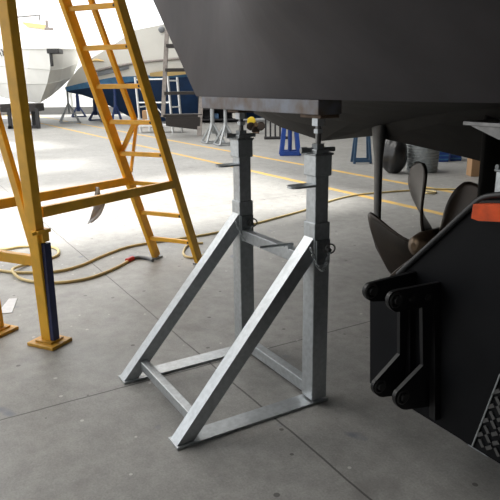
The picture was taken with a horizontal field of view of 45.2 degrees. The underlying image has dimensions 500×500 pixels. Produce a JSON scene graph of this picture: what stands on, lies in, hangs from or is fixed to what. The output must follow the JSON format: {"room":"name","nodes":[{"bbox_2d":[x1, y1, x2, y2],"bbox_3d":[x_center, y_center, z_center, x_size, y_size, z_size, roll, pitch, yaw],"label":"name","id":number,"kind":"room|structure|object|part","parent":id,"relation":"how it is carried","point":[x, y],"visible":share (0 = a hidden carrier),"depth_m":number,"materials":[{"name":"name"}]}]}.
{"room":"shipyard hall","nodes":[
{"label":"shipyard hall","id":0,"kind":"room"},
{"bbox_2d":[46,44,108,106],"bbox_3d":[1.858,-10.332,35.538,28.000,3.800,0.300,-1,16,0],"label":"wall","id":1,"kind":"structure","parent":0,"point":[51,101],"depth_m":35.66,"materials":[{"name":"white paint"}]},
{"bbox_2d":[55,80,71,106],"bbox_3d":[-11.089,-9.363,35.493,0.894,2.100,0.170,-1,16,0],"label":"door","id":2,"kind":"structure","parent":1,"relation":"in","point":[61,97],"depth_m":35.57,"materials":[{"name":"metal"}]},
{"bbox_2d":[72,73,92,106],"bbox_3d":[-9.927,-9.379,35.493,1.192,2.100,0.170,-1,16,0],"label":"door","id":3,"kind":"structure","parent":1,"relation":"in","point":[84,101],"depth_m":35.63,"materials":[{"name":"metal"}]},
{"bbox_2d":[0,102,499,499],"bbox_3d":[0.021,1.541,0.429,120.000,0.200,120.000,-10,18,-29],"label":"floor","id":4,"kind":"structure","parent":0,"point":[71,429],"depth_m":3.48,"materials":[{"name":"concrete"}]},
{"bbox_2d":[2,298,16,312],"bbox_3d":[-1.706,0.394,4.255,0.098,0.003,0.299,-3,16,-8],"label":"paper sheet","id":5,"kind":"object","parent":4,"relation":"on","point":[8,307],"visible":1,"depth_m":4.25,"materials":[{"name":"white paper"}]},
{"bbox_2d":[0,103,43,128],"bbox_3d":[-8.394,-4.964,22.201,1.482,0.882,1.000,-1,16,0],"label":"cradle","id":6,"kind":"object","parent":4,"relation":"on","point":[34,108],"visible":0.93,"depth_m":21.77,"materials":[{"name":"grey metal"}]},
{"bbox_3d":[-8.723,-4.770,21.787,0.120,0.740,0.100,-1,16,0],"label":"leg","id":7,"kind":"part","parent":6,"relation":"part of","materials":[{"name":"black metal"}]},
{"bbox_3d":[-8.172,-4.997,22.660,0.120,0.693,0.100,-1,16,0],"label":"leg","id":8,"kind":"part","parent":6,"relation":"part of","materials":[{"name":"black metal"}]},
{"bbox_3d":[-7.710,-4.778,21.788,0.120,0.726,0.100,-1,16,0],"label":"leg","id":9,"kind":"part","parent":6,"relation":"part of","materials":[{"name":"black metal"}]},
{"bbox_2d":[0,0,100,102],"bbox_3d":[-9.412,-8.736,25.733,11.202,4.496,5.801,11,19,36],"label":"motor boat","id":10,"kind":"object","parent":6,"relation":"on","point":[50,55],"visible":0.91,"depth_m":23.09,"materials":[{"name":"white"}]},
{"bbox_3d":[-8.759,-9.196,23.805,1.057,0.258,0.088,4,16,16],"label":"grab rail","id":11,"kind":"part","parent":10,"relation":"part of","materials":[{"name":"metal"}]},
{"bbox_3d":[-7.812,-7.563,21.584,1.851,0.603,0.729,3,16,13],"label":"pulpit rail","id":12,"kind":"part","parent":10,"relation":"part of","materials":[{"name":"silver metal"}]},
{"bbox_2d":[0,106,121,114],"bbox_3d":[-14.505,-7.530,32.622,26.000,0.350,0.500,-1,16,0],"label":"trim","id":13,"kind":"structure","parent":4,"relation":"on","point":[47,110],"depth_m":32.39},
{"bbox_2d":[59,87,80,123],"bbox_3d":[-7.481,-5.974,24.708,0.834,1.441,0.834,-6,17,-19],"label":"jack stand","id":14,"kind":"object","parent":4,"relation":"on","point":[68,105],"visible":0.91,"depth_m":24.66,"materials":[{"name":"grey paint"}]},
{"bbox_3d":[-7.592,-5.604,24.552,0.050,0.813,0.581,6,17,24],"label":"leg","id":15,"kind":"part","parent":14,"relation":"part of","materials":[{"name":"grey paint"}]},
{"bbox_3d":[-7.227,-5.644,24.681,0.547,0.813,0.289,-1,16,0],"label":"leg","id":16,"kind":"part","parent":14,"relation":"part of","materials":[{"name":"grey paint"}]},
{"bbox_2d":[0,245,153,283],"bbox_3d":[-1.979,0.083,5.309,2.140,0.056,0.923,6,17,22],"label":"coiled hose","id":17,"kind":"object","parent":4,"relation":"on","point":[129,259],"visible":0.75,"depth_m":5.06,"materials":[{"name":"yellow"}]},
{"bbox_2d":[71,94,86,116],"bbox_3d":[-8.423,-7.080,29.380,0.692,1.091,0.692,-6,17,-19],"label":"jack stand","id":18,"kind":"object","parent":4,"relation":"on","point":[77,108],"visible":0.98,"depth_m":29.30,"materials":[{"name":"blue paint"}]},
{"bbox_2d":[88,99,100,120],"bbox_3d":[-6.785,-6.147,26.287,0.620,0.912,0.620,-6,17,-19],"label":"jack stand","id":19,"kind":"object","parent":4,"relation":"on","point":[95,112],"visible":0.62,"depth_m":26.21,"materials":[{"name":"blue paint"}]},
{"bbox_2d":[0,0,201,350],"bbox_3d":[-1.050,-0.936,4.139,0.640,2.619,1.940,7,17,25],"label":"ladder","id":20,"kind":"object","parent":4,"relation":"on","point":[27,197],"visible":0.95,"depth_m":3.90,"materials":[{"name":"yellow paint"}]},
{"bbox_3d":[-1.635,-0.695,3.454,0.074,2.471,0.112,7,17,25],"label":"post","id":21,"kind":"part","parent":20,"relation":"part of","materials":[{"name":"metal"}]},
{"bbox_3d":[-1.608,0.502,3.811,0.200,0.032,0.170,7,17,25],"label":"foot plate","id":22,"kind":"part","parent":20,"relation":"part of","materials":[{"name":"yellow metal"}]},
{"bbox_3d":[-1.407,0.046,3.605,0.380,0.062,0.040,7,17,25],"label":"cross rail","id":23,"kind":"part","parent":20,"relation":"part of","materials":[{"name":"yellow paint"}]},
{"bbox_3d":[-1.238,-0.649,3.272,0.111,2.471,0.129,-1,16,0],"label":"post","id":24,"kind":"part","parent":20,"relation":"part of","materials":[{"name":"yellow paint"}]},
{"bbox_3d":[-1.211,0.547,3.628,0.200,0.032,0.170,7,17,25],"label":"foot plate","id":25,"kind":"part","parent":20,"relation":"part of","materials":[{"name":"yellow metal"}]},
{"bbox_3d":[-1.295,-0.414,4.266,0.035,0.117,1.435,7,17,25],"label":"rail","id":26,"kind":"part","parent":20,"relation":"part of","materials":[{"name":"yellow paint"}]},
{"bbox_2d":[88,187,104,223],"bbox_3d":[-1.157,-0.332,4.488,0.147,0.286,0.046,-1,16,0],"label":"rag","id":27,"kind":"object","parent":20,"relation":"hanging from","point":[97,210],"visible":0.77,"depth_m":4.50,"materials":[{"name":"grey fabric"}]},
{"bbox_3d":[-0.897,-0.369,4.083,0.035,0.117,1.435,7,17,25],"label":"rail","id":28,"kind":"part","parent":20,"relation":"part of","materials":[{"name":"yellow paint"}]},
{"bbox_2d":[112,89,121,119],"bbox_3d":[-5.298,-5.737,23.653,0.484,1.490,0.484,-6,17,-19],"label":"jack stand","id":29,"kind":"object","parent":4,"relation":"on","point":[115,108],"visible":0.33,"depth_m":23.60,"materials":[{"name":"blue paint"}]},
{"bbox_2d":[142,110,146,119],"bbox_3d":[-3.723,-4.784,21.847,0.320,0.600,0.400,-1,16,0],"label":"box","id":30,"kind":"object","parent":4,"relation":"on","point":[144,113],"visible":0.38,"depth_m":21.62,"materials":[{"name":"brown cardboard"}]},
{"bbox_2d":[134,76,182,133],"bbox_3d":[-2.857,-4.682,19.316,1.680,1.744,1.151,4,16,17],"label":"scaffold tower","id":31,"kind":"object","parent":4,"relation":"on","point":[135,79],"visible":0.62,"depth_m":18.98,"materials":[{"name":"silver metal"}]},
{"bbox_2d":[66,24,261,120],"bbox_3d":[-2.663,-7.407,25.483,9.479,4.009,5.709,-1,16,0],"label":"boat","id":32,"kind":"object","parent":4,"relation":"on","point":[150,40],"visible":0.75,"depth_m":23.46,"materials":[{"name":"blue paint"}]},
{"bbox_3d":[-2.118,-7.258,23.144,8.131,0.722,0.487,-1,16,0],"label":"rub rail","id":33,"kind":"part","parent":32,"relation":"part of","materials":[{"name":"grey wood"}]},
{"bbox_2d":[161,30,202,135],"bbox_3d":[-1.983,-4.902,17.701,1.342,3.028,0.595,-1,16,0],"label":"steps","id":34,"kind":"structure","parent":4,"relation":"on","point":[190,120],"depth_m":17.72,"materials":[{"name":"grey metal"}]},
{"bbox_3d":[-2.490,-5.153,17.575,0.440,2.462,0.146,-15,21,-41],"label":"rail","id":35,"kind":"part","parent":34,"relation":"part of","materials":[{"name":"grey wood"}]},
{"bbox_3d":[-1.991,-3.791,17.956,1.034,0.377,0.400,-1,16,0],"label":"panel","id":36,"kind":"part","parent":34,"relation":"part of","materials":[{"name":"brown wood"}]},
{"bbox_3d":[-1.448,-4.343,17.752,0.155,1.911,0.475,7,17,27],"label":"rail","id":37,"kind":"part","parent":34,"relation":"part of","materials":[{"name":"grey wood"}]},
{"bbox_2d":[182,242,202,258],"bbox_3d":[-0.528,0.001,5.575,0.203,0.022,0.518,-2,16,-6],"label":"cord","id":38,"kind":"object","parent":4,"relation":"on","point":[187,245],"visible":0.62,"depth_m":5.47,"materials":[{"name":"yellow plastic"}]},
{"bbox_2d":[201,108,224,143],"bbox_3d":[-0.975,-3.278,15.572,0.537,0.970,0.537,-6,17,-19],"label":"jack stand","id":39,"kind":"object","parent":4,"relation":"on","point":[212,129],"visible":0.75,"depth_m":15.53,"materials":[{"name":"grey paint"}]},
{"bbox_3d":[-1.127,-3.092,15.698,0.372,0.549,0.050,6,17,24],"label":"leg","id":40,"kind":"part","parent":39,"relation":"part of","materials":[{"name":"grey paint"}]},
{"bbox_3d":[-1.043,-3.032,15.480,0.050,0.549,0.372,6,17,24],"label":"leg","id":41,"kind":"part","parent":39,"relation":"part of","materials":[{"name":"grey paint"}]},
{"bbox_3d":[-0.969,-2.825,15.698,0.531,0.030,0.531,-6,17,-19],"label":"foot frame","id":42,"kind":"part","parent":39,"relation":"part of","materials":[{"name":"grey paint"}]},
{"bbox_3d":[-0.818,-3.058,15.560,0.357,0.549,0.201,-1,16,0],"label":"leg","id":43,"kind":"part","parent":39,"relation":"part of","materials":[{"name":"grey paint"}]},
{"bbox_2d":[198,96,238,121],"bbox_3d":[-1.229,-5.685,23.844,1.620,1.200,0.520,-1,16,0],"label":"storage rack","id":44,"kind":"object","parent":4,"relation":"on","point":[206,111],"visible":0.11,"depth_m":24.14,"materials":[{"name":"black metal"}]},
{"bbox_2d":[214,113,218,118],"bbox_3d":[-1.325,-5.335,23.879,0.180,0.200,0.300,-1,16,0],"label":"storage box","id":45,"kind":"object","parent":44,"relation":"on","point":[216,115],"visible":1,"depth_m":23.74,"materials":[{"name":"blue paint"}]},
{"bbox_2d":[202,118,237,120],"bbox_3d":[-1.223,-5.220,23.963,1.550,0.050,0.500,-1,16,0],"label":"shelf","id":46,"kind":"object","parent":44,"relation":"attached to","point":[203,119],"depth_m":23.99,"materials":[{"name":"black metal"}]},
{"bbox_3d":[-1.230,-5.752,24.085,1.550,1.200,0.020,-1,16,0],"label":"panel","id":47,"kind":"part","parent":44,"relation":"part of","materials":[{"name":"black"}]},
{"bbox_2d":[213,109,232,145],"bbox_3d":[-0.612,-3.114,15.021,0.537,0.940,0.537,-6,17,-19],"label":"jack stand","id":48,"kind":"object","parent":4,"relation":"on","point":[225,129],"visible":0.6,"depth_m":14.97,"materials":[{"name":"grey paint"}]},
{"bbox_3d":[-0.764,-2.934,15.145,0.372,0.532,0.050,6,17,24],"label":"leg","id":49,"kind":"part","parent":48,"relation":"part of","materials":[{"name":"grey paint"}]},
{"bbox_3d":[-0.606,-2.675,15.143,0.531,0.030,0.531,-6,17,-19],"label":"foot frame","id":50,"kind":"part","parent":48,"relation":"part of","materials":[{"name":"grey paint"}]},
{"bbox_3d":[-0.681,-2.875,14.928,0.050,0.532,0.372,6,17,24],"label":"leg","id":51,"kind":"part","parent":48,"relation":"part of","materials":[{"name":"grey paint"}]},
{"bbox_2d":[5,115,442,214],"bbox_3d":[-6.983,-4.515,22.160,0.110,0.002,44.000,-10,18,-29],"label":"floor marking","id":52,"kind":"object","parent":4,"relation":"on","point":[329,188],"depth_m":9.52,"materials":[{"name":"yellow paint"}]},
{"bbox_2d":[118,113,335,449],"bbox_3d":[-0.146,0.053,2.873,0.828,1.362,0.824,-10,18,-29],"label":"stand","id":53,"kind":"object","parent":4,"relation":"on","point":[310,260],"visible":0.98,"depth_m":2.83,"materials":[{"name":"metal"}]},
{"bbox_3d":[-0.332,0.624,3.348,0.800,0.011,0.100,-10,18,-29],"label":"rail","id":54,"kind":"part","parent":53,"relation":"part of","materials":[{"name":"silver metal"}]},
{"bbox_2d":[227,110,254,112],"bbox_3d":[-0.048,-0.732,3.155,0.100,0.014,0.120,-10,18,-29],"label":"block","id":55,"kind":"object","parent":53,"relation":"on","point":[232,111],"visible":0.69,"depth_m":3.11,"materials":[{"name":"brown wood"}]},
{"bbox_3d":[-0.048,-0.610,3.190,0.159,0.028,0.028,-5,16,-16],"label":"jack handle","id":56,"kind":"part","parent":53,"relation":"part of","materials":[{"name":"metal"}]},
{"bbox_3d":[-0.043,-0.392,3.249,0.072,0.463,0.072,-10,18,-29],"label":"post","id":57,"kind":"part","parent":53,"relation":"part of","materials":[{"name":"silver metal"}]},
{"bbox_3d":[-0.036,0.142,3.398,0.086,0.865,0.086,-10,18,-29],"label":"post","id":58,"kind":"part","parent":53,"relation":"part of","materials":[{"name":"silver metal"}]},
{"bbox_3d":[-0.028,-0.104,3.245,0.103,0.116,0.033,-7,17,-21],"label":"chain","id":59,"kind":"part","parent":53,"relation":"part of","materials":[{"name":"silver metal"}]},
{"bbox_3d":[0.012,0.777,2.782,0.800,0.011,0.100,-10,18,-29],"label":"rail","id":60,"kind":"part","parent":53,"relation":"part of","materials":[{"name":"silver metal"}]},
{"bbox_2d":[202,97,341,114],"bbox_3d":[0.058,-0.722,2.970,0.125,0.062,1.100,-10,18,-29],"label":"plank","id":61,"kind":"object","parent":53,"relation":"on","point":[292,106],"visible":0.8,"depth_m":2.74,"materials":[{"name":"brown wood"}]},
{"bbox_2d":[153,0,499,276],"bbox_3d":[4.558,-1.643,4.643,11.055,3.005,6.916,-10,18,-30],"label":"yacht","id":62,"kind":"object","parent":61,"relation":"on","point":[411,72],"visible":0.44,"depth_m":2.41,"materials":[{"name":"paint"}]},
{"bbox_3d":[0.826,0.021,3.318,0.217,0.430,0.421,-12,19,-35],"label":"blade","id":63,"kind":"part","parent":62,"relation":"part of","materials":[{"name":"brown metal"}]},
{"bbox_3d":[0.886,0.168,3.221,0.357,0.375,0.114,11,20,37],"label":"blade","id":64,"kind":"part","parent":62,"relation":"part of","materials":[{"name":"brown metal"}]},
{"bbox_3d":[0.912,-0.274,3.151,0.114,0.382,0.275,-1,16,0],"label":"blade","id":65,"kind":"part","parent":62,"relation":"part of","materials":[{"name":"brown metal"}]},
{"bbox_3d":[1.022,-0.163,2.900,0.107,0.330,0.378,-8,17,-23],"label":"blade","id":66,"kind":"part","parent":62,"relation":"part of","materials":[{"name":"brown metal"}]},
{"bbox_3d":[0.120,-0.014,2.780,0.168,0.029,0.026,-6,16,-19],"label":"tension handle","id":67,"kind":"part","parent":53,"relation":"part of","materials":[{"name":"silver metal"}]},
{"bbox_3d":[0.308,0.290,2.831,0.086,0.875,0.086,-10,18,-29],"label":"post","id":68,"kind":"part","parent":53,"relation":"part of","materials":[{"name":"silver metal"}]},
{"bbox_3d":[0.296,-0.440,2.628,0.159,0.028,0.028,-5,16,-16],"label":"jack handle","id":69,"kind":"part","parent":53,"relation":"part of","materials":[{"name":"black metal"}]},
{"bbox_3d":[0.301,-0.235,2.684,0.072,0.435,0.072,-10,18,-29],"label":"post","id":70,"kind":"part","parent":53,"relation":"part of","materials":[{"name":"silver metal"}]},
{"bbox_2d":[300,114,338,118],"bbox_3d":[0.299,-0.578,2.585,0.100,0.014,0.150,-10,18,-29],"label":"block","id":71,"kind":"object","parent":53,"relation":"on","point":[301,115],"visible":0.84,"depth_m":2.53,"materials":[{"name":"wood"}]},
{"bbox_3d":[0.316,0.040,2.677,0.103,0.116,0.033,-7,17,-21],"label":"chain","id":72,"kind":"part","parent":53,"relation":"part of","materials":[{"name":"silver metal"}]},
{"bbox_2d":[0,188,455,273],"bbox_3d":[0.358,-0.387,6.893,6.627,0.041,0.847,-12,19,-35],"label":"air hose","id":73,"kind":"object","parent":4,"relation":"on","point":[431,191],"visible":0.67,"depth_m":6.08,"materials":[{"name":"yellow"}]},
{"bbox_2d":[30,114,452,192],"bbox_3d":[-5.939,-4.693,22.746,0.110,0.002,44.000,-10,18,-29],"label":"floor line","id":74,"kind":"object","parent":4,"relation":"on","point":[30,114],"depth_m":11.82,"materials":[{"name":"yellow paint"}]},
{"bbox_2d":[247,117,264,133],"bbox_3d":[0.179,-3.826,18.417,0.566,0.532,0.200,-1,16,0],"label":"spare propeller","id":75,"kind":"object","parent":4,"relation":"on","point":[252,125],"visible":0.91,"depth_m":18.40,"materials":[{"name":"brown metal"}]},
{"bbox_3d":[0.027,-3.793,18.416,0.262,0.259,0.144,-1,16,0],"label":"blade","id":76,"kind":"part","parent":75,"relation":"part of","materials":[{"name":"brown metal"}]},
{"bbox_3d":[0.045,-3.952,18.370,0.270,0.260,0.114,4,16,16],"label":"blade","id":77,"kind":"part","parent":75,"relation":"part of","materials":[{"name":"yellow"}]},
{"bbox_3d":[0.179,-3.689,18.445,0.282,0.253,0.024,-8,17,-26],"label":"blade","id":78,"kind":"part","parent":75,"relation":"part of","materials":[{"name":"brown metal"}]},
{"bbox_3d":[0.331,-3.802,18.433,0.262,0.259,0.144,-1,16,0],"label":"blade","id":79,"kind":"part","parent":75,"relation":"part of","materials":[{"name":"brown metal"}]},
{"bbox_2d":[264,119,287,139],"bbox_3d":[0.762,-3.370,16.535,0.740,0.605,0.300,-1,16,0],"label":"rack","id":80,"kind":"object","parent":4,"relation":"on","point":[265,136],"visible":0.42,"depth_m":16.51,"materials":[{"name":"black metal"}]},
{"bbox_3d":[0.765,-3.107,16.608,0.740,0.060,0.300,-1,16,0],"label":"rail","id":81,"kind":"part","parent":80,"relation":"part of","materials":[{"name":"black"}]},
{"bbox_2d":[279,128,300,155],"bbox_3d":[0.852,-2.402,12.794,0.454,0.765,0.425,-1,16,0],"label":"support stand","id":82,"kind":"object","parent":4,"relation":"on","point":[290,152],"visible":0.62,"depth_m":12.68,"materials":[{"name":"blue paint"}]},
{"bbox_3d":[0.704,-2.350,12.699,0.106,0.720,0.246,8,18,28],"label":"leg","id":83,"kind":"part","parent":82,"relation":"part of","materials":[{"name":"blue paint"}]},
{"bbox_3d":[0.851,-2.419,12.789,0.090,0.660,0.090,-1,16,0],"label":"post","id":84,"kind":"part","parent":82,"relation":"part of","materials":[{"name":"blue metal"}]},
{"bbox_3d":[1.000,-2.354,12.699,0.158,0.720,0.198,-1,16,0],"label":"leg","id":85,"kind":"part","parent":82,"relation":"part of","materials":[{"name":"blue paint"}]},
{"bbox_2d":[350,136,371,163],"bbox_3d":[2.125,-2.110,11.388,0.355,0.908,0.345,-1,16,0],"label":"support stand","id":86,"kind":"object","parent":4,"relation":"on","point":[368,158],"visible":0.67,"depth_m":11.34,"materials":[{"name":"blue paint"}]},
{"bbox_3d":[2.001,-2.109,11.487,0.055,0.857,0.177,-9,18,-28],"label":"leg","id":87,"kind":"part","parent":86,"relation":"part of","materials":[{"name":"blue paint"}]},
{"bbox_3d":[2.001,-2.058,11.304,0.055,0.857,0.177,8,18,28],"label":"leg","id":88,"kind":"part","parent":86,"relation":"part of","materials":[{"name":"blue paint"}]},
{"bbox_3d":[2.248,-2.112,11.487,0.055,0.857,0.177,8,18,28],"label":"leg","id":89,"kind":"part","parent":86,"relation":"part of","materials":[{"name":"blue paint"}]},
{"bbox_3d":[2.249,-2.061,11.304,0.055,0.857,0.177,-9,18,-28],"label":"leg","id":90,"kind":"part","parent":86,"relation":"part of","materials":[{"name":"blue paint"}]},
{"bbox_2d":[383,140,406,172],"bbox_3d":[2.430,-1.682,10.070,0.453,0.776,0.447,-1,16,0],"label":"bag","id":91,"kind":"object","parent":4,"relation":"on","point":[395,153],"visible":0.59,"depth_m":9.95,"materials":[{"name":"black plastic"}]},
{"bbox_2d":[406,144,439,172],"bbox_3d":[2.945,-1.650,10.222,0.569,0.620,0.568,-1,16,0],"label":"bin","id":92,"kind":"object","parent":4,"relation":"on","point":[430,157],"visible":0.54,"depth_m":10.03,"materials":[{"name":"silver metal"}]},
{"bbox_2d":[362,192,499,463],"bbox_3d":[0.862,0.354,2.007,0.711,1.218,1.113,-10,18,-29],"label":"boat mover","id":93,"kind":"object","parent":4,"relation":"on","point":[435,322],"visible":1,"depth_m":2.04,"materials":[{"name":"black paint"}]},
{"bbox_2d":[471,203,499,221],"bbox_3d":[0.764,-0.112,1.751,0.045,0.086,0.245,-10,18,-29],"label":"lamp","id":94,"kind":"object","parent":93,"relation":"attached to","point":[481,212],"depth_m":1.80,"materials":[{"name":"orange plastic"}]},
{"bbox_3d":[0.844,0.490,1.749,0.012,0.419,0.421,-10,18,-29],"label":"step plate","id":95,"kind":"part","parent":93,"relation":"part of","materials":[{"name":"black paint"}]},
{"bbox_2d":[438,151,448,161],"bbox_3d":[3.678,-1.845,11.595,0.210,0.240,0.413,-1,16,0],"label":"crate","id":96,"kind":"object","parent":4,"relation":"on","point":[444,157],"visible":0.36,"depth_m":11.42,"materials":[{"name":"blue paint"}]},
{"bbox_2d":[449,154,461,160],"bbox_3d":[3.966,-1.882,11.711,0.210,0.240,0.413,-1,16,0],"label":"crate","id":97,"kind":"object","parent":4,"relation":"on","point":[452,157],"visible":0.41,"depth_m":11.54,"materials":[{"name":"blue paint"}]},
{"bbox_2d":[466,158,479,176],"bbox_3d":[3.671,-1.374,9.719,0.240,0.337,0.220,-1,16,0],"label":"carton","id":98,"kind":"object","parent":4,"relation":"on","point":[473,166],"visible":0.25,"depth_m":9.64,"materials":[{"name":"brown cardboard"}]},
{"bbox_2d":[468,164,499,456],"bbox_3d":[1.439,0.215,2.260,0.828,1.335,0.824,-10,18,-29],"label":"stand","id":99,"kind":"object","parent":4,"relation":"on","point":[497,166],"visible":0.09,"depth_m":2.24,"materials":[{"name":"metal"}]},
{"bbox_2d":[463,119,499,139],"bbox_3d":[1.151,-0.359,1.904,0.200,0.061,1.020,-10,18,-29],"label":"pad","id":100,"kind":"object","parent":99,"relation":"on","point":[491,127],"visible":1,"depth_m":2.21,"materials":[{"name":"metal"}]}
]}

